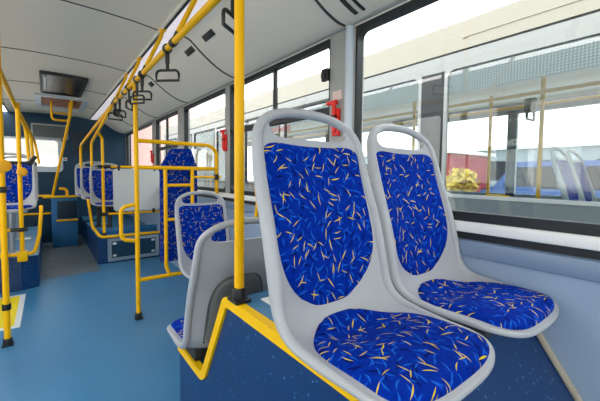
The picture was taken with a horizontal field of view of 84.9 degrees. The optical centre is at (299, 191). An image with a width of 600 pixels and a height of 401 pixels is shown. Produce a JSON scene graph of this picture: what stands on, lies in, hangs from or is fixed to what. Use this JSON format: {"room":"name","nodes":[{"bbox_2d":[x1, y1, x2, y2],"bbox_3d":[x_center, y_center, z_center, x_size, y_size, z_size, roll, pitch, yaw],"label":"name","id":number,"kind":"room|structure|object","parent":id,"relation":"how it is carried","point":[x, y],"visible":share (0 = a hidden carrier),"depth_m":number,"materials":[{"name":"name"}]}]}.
{"room":"vehicle interior","nodes":[
{"label":"vehicle interior","id":0,"kind":"room"},
{"bbox_2d":[3,111,130,234],"bbox_3d":[-4.534,-0.313,6.017,2.600,2.300,0.080,-2,4,-38],"label":"wall","id":1,"kind":"structure","parent":0,"point":[114,141],"depth_m":6.15,"materials":[{"name":"blue plastic"}]},
{"bbox_2d":[4,136,62,171],"bbox_3d":[-4.739,-0.649,5.791,0.895,0.600,0.066,-2,4,-38],"label":"window","id":2,"kind":"structure","parent":1,"relation":"in","point":[39,168],"depth_m":5.94,"materials":[{"name":"grey"}]},
{"bbox_2d":[31,123,67,139],"bbox_3d":[-4.503,-1.078,5.907,0.530,0.260,0.057,-2,4,-38],"label":"screen panel","id":3,"kind":"object","parent":1,"relation":"attached to","point":[46,131],"visible":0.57,"depth_m":5.88,"materials":[{"name":"grey plastic"}]},
{"bbox_2d":[41,235,100,278],"bbox_3d":[-3.535,0.903,4.965,0.575,0.003,2.880,-2,4,-38],"label":"floor","id":4,"kind":"structure","parent":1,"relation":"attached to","point":[78,259],"depth_m":4.43,"materials":[{"name":"grey plastic"}]},
{"bbox_2d":[43,187,77,247],"bbox_3d":[-3.884,0.404,5.323,0.445,0.955,0.380,-2,4,-38],"label":"equipment box","id":5,"kind":"object","parent":4,"relation":"on","point":[64,213],"visible":1,"depth_m":5.22,"materials":[{"name":"blue metal"}]},
{"bbox_2d":[51,100,72,195],"bbox_3d":[-3.564,-0.614,4.898,0.754,1.416,0.047,3,4,33],"label":"pole","id":6,"kind":"object","parent":5,"relation":"on","point":[71,101],"visible":0.86,"depth_m":4.85,"materials":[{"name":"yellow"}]},
{"bbox_2d":[57,200,76,218],"bbox_3d":[-3.715,0.287,5.237,0.263,0.280,0.017,-2,4,-38],"label":"grille","id":7,"kind":"object","parent":5,"relation":"attached to","point":[66,209],"depth_m":5.23,"materials":[{"name":"grey"}]},
{"bbox_2d":[72,130,92,154],"bbox_3d":[-4.129,-0.926,6.230,0.330,0.470,0.019,-2,4,-38],"label":"air vent","id":8,"kind":"object","parent":1,"relation":"in","point":[91,135],"visible":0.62,"depth_m":6.20,"materials":[{"name":"grey"}]},
{"bbox_2d":[125,134,129,168],"bbox_3d":[-3.522,-0.691,6.709,0.076,0.959,0.030,-2,4,-38],"label":"trim","id":9,"kind":"structure","parent":1,"relation":"attached to","point":[125,134],"depth_m":6.70,"materials":[{"name":"grey plastic"}]},
{"bbox_2d":[88,0,186,119],"bbox_3d":[-0.962,-1.139,2.288,0.014,0.016,10.100,-2,4,-38],"label":"trim","id":10,"kind":"structure","parent":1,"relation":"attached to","point":[181,4],"depth_m":2.58,"materials":[{"name":"beige plastic"}]},
{"bbox_2d":[89,0,190,119],"bbox_3d":[-0.948,-1.155,2.299,0.022,0.034,10.100,-2,4,-38],"label":"trim","id":11,"kind":"structure","parent":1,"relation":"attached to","point":[186,3],"depth_m":2.58,"materials":[{"name":"black rubber"}]},
{"bbox_2d":[90,0,207,119],"bbox_3d":[-0.894,-1.161,2.333,0.114,0.044,10.090,-2,4,-38],"label":"ceiling lamp","id":12,"kind":"object","parent":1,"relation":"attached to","point":[171,29],"visible":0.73,"depth_m":2.57,"materials":[{"name":"white plastic"}]},
{"bbox_2d":[146,75,186,102],"bbox_3d":[-1.446,-1.107,3.524,0.476,0.246,0.016,-2,4,-38],"label":"trim","id":13,"kind":"structure","parent":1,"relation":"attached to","point":[146,75],"depth_m":3.52,"materials":[{"name":"grey"}]},
{"bbox_2d":[184,46,194,55],"bbox_3d":[-0.875,-1.111,2.598,0.037,0.034,0.160,-2,4,-38],"label":"plate","id":14,"kind":"object","parent":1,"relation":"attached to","point":[190,50],"visible":1,"depth_m":2.59,"materials":[{"name":"grey plastic"}]},
{"bbox_2d":[202,29,214,41],"bbox_3d":[-0.642,-1.093,2.298,0.037,0.034,0.170,-2,4,-38],"label":"plate","id":15,"kind":"object","parent":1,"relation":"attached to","point":[209,34],"visible":1,"depth_m":2.29,"materials":[{"name":"grey plastic"}]},
{"bbox_2d":[184,36,233,77],"bbox_3d":[-0.706,-1.049,2.569,0.476,0.246,0.016,-2,4,-38],"label":"trim","id":16,"kind":"structure","parent":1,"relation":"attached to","point":[185,36],"depth_m":2.56,"materials":[{"name":"grey"}]},
{"bbox_2d":[97,0,395,132],"bbox_3d":[-0.668,-1.071,2.520,0.475,0.282,10.300,-2,4,-38],"label":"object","id":17,"kind":"structure","parent":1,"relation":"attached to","point":[274,29],"depth_m":2.23,"materials":[{"name":"beige plastic"}]},
{"bbox_2d":[124,0,410,133],"bbox_3d":[-0.475,-0.933,2.678,0.028,0.010,10.100,-2,4,-38],"label":"trim","id":18,"kind":"structure","parent":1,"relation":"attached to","point":[394,3],"depth_m":2.01,"materials":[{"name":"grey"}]},
{"bbox_2d":[315,0,344,26],"bbox_3d":[0.053,-0.990,1.589,0.476,0.246,0.016,-2,4,-38],"label":"trim","id":19,"kind":"structure","parent":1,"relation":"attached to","point":[316,1],"depth_m":1.66,"materials":[{"name":"grey"}]},
{"bbox_2d":[340,0,364,14],"bbox_3d":[0.207,-0.922,1.526,0.217,0.114,0.073,-2,4,-38],"label":"air slot","id":20,"kind":"object","parent":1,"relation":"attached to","point":[345,3],"visible":1,"depth_m":1.56,"materials":[{"name":"grey plastic"}]},
{"bbox_2d":[0,0,181,118],"bbox_3d":[-1.409,-1.175,1.940,1.148,0.091,10.300,-2,4,-38],"label":"ceiling","id":21,"kind":"structure","parent":0,"point":[54,27],"depth_m":2.57,"materials":[{"name":"white plastic"}]},
{"bbox_2d":[0,66,40,165],"bbox_3d":[-1.648,-0.645,1.611,0.327,0.950,8.620,-2,4,-37],"label":"handrail","id":22,"kind":"object","parent":21,"relation":"attached to","point":[29,137],"visible":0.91,"depth_m":3.66,"materials":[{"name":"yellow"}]},
{"bbox_2d":[8,80,105,94],"bbox_3d":[-2.969,-1.266,3.955,1.149,0.039,0.009,-2,4,-38],"label":"trim","id":23,"kind":"structure","parent":21,"relation":"attached to","point":[8,80],"depth_m":3.83,"materials":[{"name":"grey"}]},
{"bbox_2d":[34,93,88,110],"bbox_3d":[-3.567,-1.327,4.907,0.620,0.038,1.000,-2,4,-38],"label":"ceiling vent","id":24,"kind":"object","parent":21,"relation":"in","point":[41,100],"visible":0.96,"depth_m":4.80,"materials":[{"name":"grey"}]},
{"bbox_2d":[50,101,69,121],"bbox_3d":[-3.509,-1.170,4.809,0.244,0.280,0.029,-2,4,-38],"label":"grab rail","id":25,"kind":"object","parent":24,"relation":"hanging from","point":[51,103],"visible":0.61,"depth_m":4.77,"materials":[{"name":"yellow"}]},
{"bbox_2d":[1,46,125,71],"bbox_3d":[-2.186,-1.205,2.945,1.149,0.039,0.009,-2,4,-38],"label":"trim","id":26,"kind":"structure","parent":21,"relation":"attached to","point":[1,46],"depth_m":2.96,"materials":[{"name":"grey"}]},
{"bbox_2d":[39,70,88,97],"bbox_3d":[-2.828,-1.263,3.913,0.430,0.046,1.070,-2,4,-38],"label":"roof hatch","id":27,"kind":"object","parent":21,"relation":"attached to","point":[55,83],"visible":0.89,"depth_m":3.81,"materials":[{"name":"black plastic"}]},
{"bbox_2d":[62,0,158,30],"bbox_3d":[-1.446,-1.147,1.989,1.149,0.039,0.009,-2,4,-38],"label":"trim","id":28,"kind":"structure","parent":21,"relation":"attached to","point":[62,0],"depth_m":2.14,"materials":[{"name":"grey"}]},
{"bbox_2d":[79,0,221,166],"bbox_3d":[-0.661,-0.643,1.818,0.249,0.940,8.339,-2,4,-39],"label":"handrail","id":29,"kind":"object","parent":21,"relation":"attached to","point":[183,28],"visible":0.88,"depth_m":2.28,"materials":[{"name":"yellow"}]},
{"bbox_2d":[108,99,122,120],"bbox_3d":[-1.867,-0.829,3.316,0.035,0.216,0.148,3,4,43],"label":"strap","id":30,"kind":"object","parent":29,"relation":"hanging from","point":[115,104],"visible":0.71,"depth_m":3.31,"materials":[{"name":"black plastic"}]},
{"bbox_2d":[113,94,125,117],"bbox_3d":[-1.714,-0.817,3.118,0.044,0.216,0.147,2,3,30],"label":"strap","id":31,"kind":"object","parent":29,"relation":"hanging from","point":[119,100],"visible":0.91,"depth_m":3.11,"materials":[{"name":"black plastic"}]},
{"bbox_2d":[125,84,132,111],"bbox_3d":[-1.439,-0.795,2.763,0.056,0.216,0.150,0,3,-8],"label":"strap","id":32,"kind":"object","parent":29,"relation":"hanging from","point":[126,101],"visible":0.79,"depth_m":2.75,"materials":[{"name":"black plastic"}]},
{"bbox_2d":[129,76,144,104],"bbox_3d":[-1.255,-0.781,2.526,0.144,0.216,0.052,1,3,4],"label":"strap","id":33,"kind":"object","parent":29,"relation":"hanging from","point":[136,83],"visible":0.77,"depth_m":2.52,"materials":[{"name":"black plastic"}]},
{"bbox_2d":[132,70,151,100],"bbox_3d":[-1.151,-0.773,2.392,0.146,0.216,0.046,0,3,-11],"label":"strap","id":34,"kind":"object","parent":29,"relation":"hanging from","point":[141,78],"visible":0.89,"depth_m":2.39,"materials":[{"name":"black plastic"}]},
{"bbox_2d":[155,43,179,81],"bbox_3d":[-0.766,-0.743,1.895,0.146,0.216,0.047,0,3,-9],"label":"strap","id":35,"kind":"object","parent":29,"relation":"hanging from","point":[167,54],"visible":0.87,"depth_m":1.89,"materials":[{"name":"black plastic"}]},
{"bbox_2d":[221,0,233,34],"bbox_3d":[-0.252,-0.703,1.231,0.044,0.216,0.147,2,3,30],"label":"strap","id":36,"kind":"object","parent":29,"relation":"hanging from","point":[230,12],"visible":0.63,"depth_m":1.20,"materials":[{"name":"black plastic"}]},
{"bbox_2d":[0,238,188,400],"bbox_3d":[-1.463,1.116,2.100,2.600,0.080,10.400,-2,4,-38],"label":"floor","id":37,"kind":"structure","parent":0,"point":[78,337],"depth_m":2.34,"materials":[{"name":"plastic"}]},
{"bbox_2d":[0,43,13,347],"bbox_3d":[-1.995,-0.037,2.215,0.086,2.200,0.080,-2,4,-38],"label":"pole","id":38,"kind":"object","parent":37,"relation":"on","point":[5,165],"visible":1,"depth_m":2.22,"materials":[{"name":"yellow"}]},
{"bbox_2d":[0,294,25,330],"bbox_3d":[-2.648,1.030,2.703,0.567,0.004,0.870,-2,4,-38],"label":"floor marking","id":39,"kind":"object","parent":37,"relation":"on","point":[17,301],"depth_m":2.82,"materials":[{"name":"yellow paint"}]},
{"bbox_2d":[0,205,42,293],"bbox_3d":[-3.776,0.527,3.982,1.067,0.852,2.341,-2,4,-38],"label":"podium","id":40,"kind":"object","parent":37,"relation":"on","point":[24,275],"visible":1,"depth_m":3.36,"materials":[{"name":"blue plastic"}]},
{"bbox_2d":[0,153,36,254],"bbox_3d":[-3.043,0.115,3.451,0.433,1.063,0.524,-2,4,-38],"label":"passenger seat","id":41,"kind":"object","parent":40,"relation":"on","point":[29,181],"visible":0.66,"depth_m":3.57,"materials":[{"name":"blue fabric"}]},
{"bbox_2d":[5,164,31,202],"bbox_3d":[-3.143,-0.095,3.572,0.360,0.442,0.104,-2,4,-38],"label":"backrest cushion","id":42,"kind":"object","parent":41,"relation":"on","point":[10,176],"depth_m":3.59,"materials":[{"name":"fabric"}]},
{"bbox_2d":[6,205,31,209],"bbox_3d":[-3.001,0.158,3.398,0.363,0.035,0.355,-2,4,-38],"label":"seat cushion","id":43,"kind":"object","parent":41,"relation":"on","point":[9,207],"depth_m":3.33,"materials":[{"name":"fabric"}]},
{"bbox_2d":[5,156,37,240],"bbox_3d":[-3.587,0.072,4.154,0.433,1.063,0.524,-2,4,-38],"label":"passenger seat","id":44,"kind":"object","parent":40,"relation":"on","point":[16,215],"visible":0.06,"depth_m":4.11,"materials":[{"name":"grey plastic"}]},
{"bbox_2d":[7,102,36,261],"bbox_3d":[-2.926,-0.079,3.120,0.687,1.570,0.118,-2,4,-43],"label":"pole","id":45,"kind":"object","parent":40,"relation":"on","point":[22,255],"visible":0.95,"depth_m":3.24,"materials":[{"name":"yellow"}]},
{"bbox_2d":[24,195,51,243],"bbox_3d":[-4.544,0.451,5.613,0.454,0.816,0.616,-2,4,-38],"label":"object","id":46,"kind":"structure","parent":37,"relation":"on","point":[31,217],"depth_m":5.47,"materials":[{"name":"blue"}]},
{"bbox_2d":[81,199,159,264],"bbox_3d":[-3.118,0.465,5.468,0.864,0.835,2.591,-2,4,-38],"label":"platform","id":47,"kind":"object","parent":37,"relation":"on","point":[110,248],"visible":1,"depth_m":4.58,"materials":[{"name":"blue plastic"}]},
{"bbox_2d":[74,162,96,221],"bbox_3d":[-3.662,-0.002,5.726,0.433,1.028,0.524,-2,4,-38],"label":"passenger seat","id":48,"kind":"object","parent":47,"relation":"on","point":[77,168],"visible":0.18,"depth_m":5.71,"materials":[{"name":"grey plastic"}]},
{"bbox_2d":[77,168,79,188],"bbox_3d":[-3.761,-0.195,5.848,0.360,0.442,0.104,-2,4,-38],"label":"backrest cushion","id":49,"kind":"object","parent":48,"relation":"on","point":[78,169],"depth_m":5.74,"materials":[{"name":"fabric"}]},
{"bbox_2d":[80,161,109,227],"bbox_3d":[-3.191,0.032,5.168,0.433,1.028,0.524,-2,4,-38],"label":"passenger seat","id":50,"kind":"object","parent":47,"relation":"on","point":[84,171],"visible":0.27,"depth_m":5.17,"materials":[{"name":"grey plastic"}]},
{"bbox_2d":[82,168,106,193],"bbox_3d":[-3.291,-0.161,5.290,0.360,0.442,0.104,-2,4,-38],"label":"backrest cushion","id":51,"kind":"object","parent":50,"relation":"on","point":[85,171],"depth_m":5.19,"materials":[{"name":"fabric"}]},
{"bbox_2d":[89,163,120,227],"bbox_3d":[-2.729,0.083,4.680,0.433,0.988,0.524,-2,4,-38],"label":"passenger seat","id":52,"kind":"object","parent":47,"relation":"on","point":[95,181],"visible":0.59,"depth_m":4.72,"materials":[{"name":"grey plastic"}]},
{"bbox_2d":[92,170,112,199],"bbox_3d":[-2.830,-0.090,4.803,0.360,0.442,0.104,-2,4,-38],"label":"backrest cushion","id":53,"kind":"object","parent":52,"relation":"on","point":[96,174],"depth_m":4.76,"materials":[{"name":"fabric"}]},
{"bbox_2d":[95,202,112,204],"bbox_3d":[-2.688,0.163,4.629,0.363,0.035,0.355,-2,4,-38],"label":"seat cushion","id":54,"kind":"object","parent":52,"relation":"on","point":[96,203],"depth_m":4.48,"materials":[{"name":"fabric"}]},
{"bbox_2d":[97,110,177,235],"bbox_3d":[-2.115,-0.211,4.244,0.835,1.632,1.030,-2,4,-38],"label":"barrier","id":55,"kind":"structure","parent":47,"relation":"on","point":[158,148],"depth_m":4.34,"materials":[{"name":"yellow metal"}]},
{"bbox_2d":[113,166,159,212],"bbox_3d":[-2.257,-0.024,4.543,0.585,0.655,0.062,-2,4,-38],"label":"sheet","id":56,"kind":"object","parent":55,"relation":"attached to","point":[123,179],"visible":0.78,"depth_m":4.53,"materials":[{"name":"light grey plastic"}]},
{"bbox_2d":[119,84,220,319],"bbox_3d":[-1.086,0.090,2.837,0.854,1.900,0.072,-2,4,-38],"label":"barrier","id":57,"kind":"object","parent":37,"relation":"on","point":[138,315],"visible":0.98,"depth_m":2.70,"materials":[{"name":"yellow painted metal"},{"name":"black plastic"}]},
{"bbox_2d":[159,149,196,261],"bbox_3d":[-1.069,0.194,2.941,0.345,1.162,0.106,-2,4,-38],"label":"backboard","id":58,"kind":"object","parent":57,"relation":"attached to","point":[174,157],"visible":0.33,"depth_m":2.89,"materials":[{"name":"fabric"}]},
{"bbox_2d":[175,191,230,278],"bbox_3d":[-0.658,0.536,2.450,0.433,1.058,0.524,-2,4,-38],"label":"passenger seat","id":59,"kind":"object","parent":37,"relation":"on","point":[191,219],"visible":0.39,"depth_m":2.53,"materials":[{"name":"blue fabric"}]},
{"bbox_2d":[179,204,225,259],"bbox_3d":[-0.758,0.329,2.572,0.360,0.442,0.104,-2,4,-38],"label":"backrest cushion","id":60,"kind":"object","parent":59,"relation":"on","point":[194,219],"depth_m":2.54,"materials":[{"name":"fabric"}]},
{"bbox_2d":[178,281,582,400],"bbox_3d":[0.210,0.761,1.236,0.790,0.760,1.699,-2,4,-38],"label":"podium","id":61,"kind":"object","parent":37,"relation":"on","point":[246,358],"visible":0.46,"depth_m":1.03,"materials":[{"name":"blue plastic"}]},
{"bbox_2d":[167,217,267,360],"bbox_3d":[-0.373,0.437,1.560,0.433,0.684,0.524,-2,4,-38],"label":"passenger seat","id":62,"kind":"object","parent":61,"relation":"on","point":[211,280],"visible":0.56,"depth_m":1.35,"materials":[{"name":"grey plastic"}]},
{"bbox_2d":[171,317,183,338],"bbox_3d":[-0.418,0.662,1.627,0.363,0.035,0.355,-2,4,-38],"label":"seat cushion","id":63,"kind":"object","parent":62,"relation":"on","point":[177,327],"depth_m":1.57,"materials":[{"name":"fabric"}]},
{"bbox_2d":[227,0,250,305],"bbox_3d":[-0.209,-0.348,1.128,0.060,1.477,0.072,-2,4,-38],"label":"pole","id":64,"kind":"object","parent":61,"relation":"on","point":[239,290],"visible":1,"depth_m":1.13,"materials":[{"name":"yellow painted metal"},{"name":"black plastic"}]},
{"bbox_2d":[252,108,494,400],"bbox_3d":[0.165,0.090,0.806,0.433,0.648,0.524,-2,4,-38],"label":"passenger seat","id":65,"kind":"object","parent":61,"relation":"on","point":[335,303],"visible":1,"depth_m":0.84,"materials":[{"name":"blue fabric"}]},
{"bbox_2d":[264,142,372,304],"bbox_3d":[0.063,0.087,0.939,0.360,0.442,0.104,-2,4,-38],"label":"backrest cushion","id":66,"kind":"object","parent":65,"relation":"on","point":[320,197],"depth_m":0.93,"materials":[{"name":"fabric"}]},
{"bbox_2d":[314,308,489,400],"bbox_3d":[0.206,0.341,0.764,0.363,0.035,0.355,-2,4,-38],"label":"seat cushion","id":67,"kind":"object","parent":65,"relation":"on","point":[390,354],"depth_m":0.68,"materials":[{"name":"fabric"}]},
{"bbox_2d":[367,124,558,338],"bbox_3d":[0.519,0.080,1.080,0.433,0.648,0.524,-2,4,-38],"label":"passenger seat","id":68,"kind":"object","parent":61,"relation":"on","point":[427,268],"visible":0.99,"depth_m":1.13,"materials":[{"name":"blue fabric"}]},
{"bbox_2d":[376,151,447,274],"bbox_3d":[0.416,0.077,1.212,0.360,0.442,0.104,-2,4,-38],"label":"backrest cushion","id":69,"kind":"object","parent":68,"relation":"on","point":[416,199],"depth_m":1.21,"materials":[{"name":"fabric"}]},
{"bbox_2d":[418,279,553,329],"bbox_3d":[0.559,0.330,1.037,0.363,0.035,0.355,-2,4,-38],"label":"seat cushion","id":70,"kind":"object","parent":68,"relation":"on","point":[496,305],"depth_m":0.95,"materials":[{"name":"fabric"}]},
{"bbox_2d":[127,202,599,400],"bbox_3d":[-0.451,0.607,2.790,0.070,0.886,10.100,-2,4,-38],"label":"wall","id":71,"kind":"structure","parent":0,"point":[574,336],"depth_m":1.04,"materials":[{"name":"blue"}]},
{"bbox_2d":[126,122,151,168],"bbox_3d":[-2.878,-0.640,5.862,0.045,0.959,2.100,-2,4,-38],"label":"window","id":72,"kind":"structure","parent":71,"relation":"in","point":[149,124],"depth_m":6.66,"materials":[{"name":"black rubber"}]},
{"bbox_2d":[150,150,153,163],"bbox_3d":[-2.246,-0.522,4.966,0.044,0.195,0.091,-2,4,-38],"label":"hammer","id":73,"kind":"object","parent":71,"relation":"attached to","point":[151,151],"visible":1,"depth_m":4.93,"materials":[{"name":"red plastic"}]},
{"bbox_2d":[152,120,160,165],"bbox_3d":[-2.167,-0.586,4.960,0.076,0.959,0.200,-2,4,-38],"label":"trim","id":74,"kind":"structure","parent":71,"relation":"attached to","point":[154,121],"depth_m":4.89,"materials":[{"name":"grey"}]},
{"bbox_2d":[178,106,189,148],"bbox_3d":[-1.409,-0.526,3.981,0.076,0.959,0.220,-2,4,-38],"label":"trim","id":75,"kind":"structure","parent":71,"relation":"attached to","point":[180,110],"depth_m":3.91,"materials":[{"name":"grey plastic"}]},
{"bbox_2d":[184,88,224,192],"bbox_3d":[-1.003,-0.494,3.442,0.045,0.959,1.130,-2,4,-38],"label":"window","id":76,"kind":"structure","parent":71,"relation":"in","point":[222,91],"depth_m":3.50,"materials":[{"name":"black metal"}]},
{"bbox_2d":[220,129,226,150],"bbox_3d":[-0.694,-0.460,2.961,0.044,0.195,0.091,-2,4,-38],"label":"hammer","id":77,"kind":"object","parent":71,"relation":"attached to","point":[224,136],"visible":1,"depth_m":2.93,"materials":[{"name":"red plastic"}]},
{"bbox_2d":[225,85,229,192],"bbox_3d":[-0.623,-0.465,2.966,0.076,0.959,0.090,-2,4,-38],"label":"trim","id":78,"kind":"structure","parent":71,"relation":"attached to","point":[227,88],"depth_m":2.94,"materials":[{"name":"grey"}]},
{"bbox_2d":[230,38,330,216],"bbox_3d":[-0.251,-0.331,2.385,0.154,1.157,1.295,-2,4,-38],"label":"window","id":79,"kind":"structure","parent":71,"relation":"in","point":[325,45],"depth_m":2.35,"materials":[{"name":"black rubber"}]},
{"bbox_2d":[271,125,288,132],"bbox_3d":[-0.188,-0.447,2.385,0.001,0.055,0.400,-2,4,-38],"label":"exit lettering","id":80,"kind":"object","parent":79,"relation":"attached to","point":[280,130],"visible":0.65,"depth_m":2.33,"materials":[{"name":"red"}]},
{"bbox_2d":[321,68,329,81],"bbox_3d":[0.141,-0.668,1.878,0.036,0.070,0.053,-2,4,-38],"label":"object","id":81,"kind":"structure","parent":79,"relation":"attached to","point":[325,73],"depth_m":1.86,"materials":[{"name":"black plastic"}]},
{"bbox_2d":[326,100,340,135],"bbox_3d":[0.181,-0.407,1.831,0.044,0.195,0.091,-2,4,-38],"label":"hammer","id":82,"kind":"object","parent":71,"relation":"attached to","point":[336,113],"visible":0.84,"depth_m":1.80,"materials":[{"name":"red plastic"}]},
{"bbox_2d":[332,90,341,99],"bbox_3d":[0.206,-0.535,1.827,0.004,0.050,0.073,-2,4,-38],"label":"sticker","id":83,"kind":"object","parent":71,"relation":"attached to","point":[336,95],"visible":0.86,"depth_m":1.82,"materials":[{"name":"pink paper"}]},
{"bbox_2d":[329,25,364,145],"bbox_3d":[0.255,-0.396,1.833,0.076,0.959,0.190,-2,4,-38],"label":"trim","id":84,"kind":"structure","parent":71,"relation":"attached to","point":[337,50],"depth_m":1.80,"materials":[{"name":"grey plastic"}]},
{"bbox_2d":[344,25,353,129],"bbox_3d":[0.264,-0.394,1.764,0.052,0.961,0.052,-2,4,-38],"label":"trim","id":85,"kind":"structure","parent":71,"relation":"attached to","point":[349,42],"depth_m":1.73,"materials":[{"name":"grey plastic"}]},
{"bbox_2d":[159,190,599,282],"bbox_3d":[-0.462,0.131,2.752,0.072,0.065,10.100,-2,4,-38],"label":"trim","id":86,"kind":"structure","parent":71,"relation":"attached to","point":[588,269],"depth_m":1.11,"materials":[{"name":"blue"}]},
{"bbox_2d":[197,194,599,259],"bbox_3d":[-0.452,0.084,2.758,0.046,0.028,10.100,-2,4,-38],"label":"trim","id":87,"kind":"structure","parent":71,"relation":"attached to","point":[591,254],"depth_m":1.13,"materials":[{"name":"black rubber"}]},
{"bbox_2d":[197,190,599,250],"bbox_3d":[-0.454,0.049,2.754,0.072,0.042,10.100,-2,4,-38],"label":"trim","id":88,"kind":"structure","parent":71,"relation":"attached to","point":[533,235],"depth_m":1.12,"materials":[{"name":"white paint"}]},
{"bbox_2d":[354,0,599,236],"bbox_3d":[0.867,-0.348,1.028,0.045,0.959,1.835,-2,4,-38],"label":"window","id":89,"kind":"structure","parent":71,"relation":"in","point":[555,225],"depth_m":1.31,"materials":[{"name":"black rubber"}]},
{"label":"outside","id":90,"kind":"structure","parent":0,"visible":0},
{"bbox_3d":[-6.134,1.110,7.979,120.000,0.060,140.000,-2,4,-38],"label":"floor","id":91,"kind":"structure","parent":90,"visible":0},
{"bbox_2d":[4,138,57,166],"bbox_3d":[-20.305,-1.861,23.416,9.200,3.960,6.400,-2,4,-38],"label":"building","id":92,"kind":"structure","parent":91,"relation":"on","point":[47,150],"depth_m":21.81,"materials":[{"name":"concrete"}]},
{"bbox_2d":[131,106,196,168],"bbox_3d":[-8.763,-3.110,18.985,3.500,7.160,7.400,-2,4,-38],"label":"building","id":93,"kind":"structure","parent":91,"relation":"on","point":[144,148],"depth_m":15.75,"materials":[{"name":"concrete"}]},
{"bbox_2d":[164,0,599,222],"bbox_3d":[1.484,-0.203,4.937,2.406,3.040,16.000,-2,4,-38],"label":"bus","id":94,"kind":"object","parent":91,"relation":"on","point":[513,59],"visible":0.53,"depth_m":3.26,"materials":[{"name":"grey paint"}]},
{"bbox_2d":[550,147,583,200],"bbox_3d":[2.249,0.192,2.529,0.433,1.098,0.524,-2,4,-38],"label":"passenger seat","id":95,"kind":"object","parent":94,"relation":"on","point":[568,184],"visible":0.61,"depth_m":2.66,"materials":[{"name":"grey plastic"}]},
{"bbox_2d":[556,159,578,200],"bbox_3d":[2.149,-0.036,2.649,0.360,0.442,0.104,-2,4,-38],"label":"backrest cushion","id":96,"kind":"object","parent":95,"relation":"on","point":[564,166],"depth_m":2.69,"materials":[{"name":"fabric"}]},
{"bbox_2d":[566,150,596,201],"bbox_3d":[2.600,0.182,2.800,0.433,1.098,0.524,-2,4,-38],"label":"passenger seat","id":97,"kind":"object","parent":94,"relation":"on","point":[587,190],"visible":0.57,"depth_m":2.96,"materials":[{"name":"grey plastic"}]},
{"bbox_2d":[572,161,591,201],"bbox_3d":[2.501,-0.046,2.921,0.360,0.442,0.104,-2,4,-38],"label":"backrest cushion","id":98,"kind":"object","parent":97,"relation":"on","point":[579,167],"depth_m":2.96,"materials":[{"name":"fabric"}]},
{"bbox_2d":[446,167,479,191],"bbox_3d":[6.337,-0.036,13.008,1.552,1.990,1.473,-2,4,-38],"label":"shrub","id":99,"kind":"object","parent":91,"relation":"on","point":[465,180],"visible":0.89,"depth_m":12.63,"materials":[{"name":"yellow plant"}]},
{"bbox_2d":[446,149,495,191],"bbox_3d":[6.872,-0.627,17.255,4.400,2.710,4.500,-2,4,-38],"label":"building","id":100,"kind":"structure","parent":91,"relation":"on","point":[475,161],"depth_m":15.51,"materials":[{"name":"red painted metal cladding"}]},
{"bbox_2d":[363,140,599,186],"bbox_3d":[18.839,-1.415,24.641,8.600,3.760,44.600,-2,4,-38],"label":"building","id":101,"kind":"structure","parent":91,"relation":"on","point":[590,149],"depth_m":22.13,"materials":[{"name":"concrete"}]},
{"bbox_2d":[480,160,599,197],"bbox_3d":[9.217,-0.011,11.791,1.820,2.100,4.745,-2,4,-38],"label":"van","id":102,"kind":"object","parent":91,"relation":"on","point":[526,173],"visible":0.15,"depth_m":11.38,"materials":[{"name":"blue paint"}]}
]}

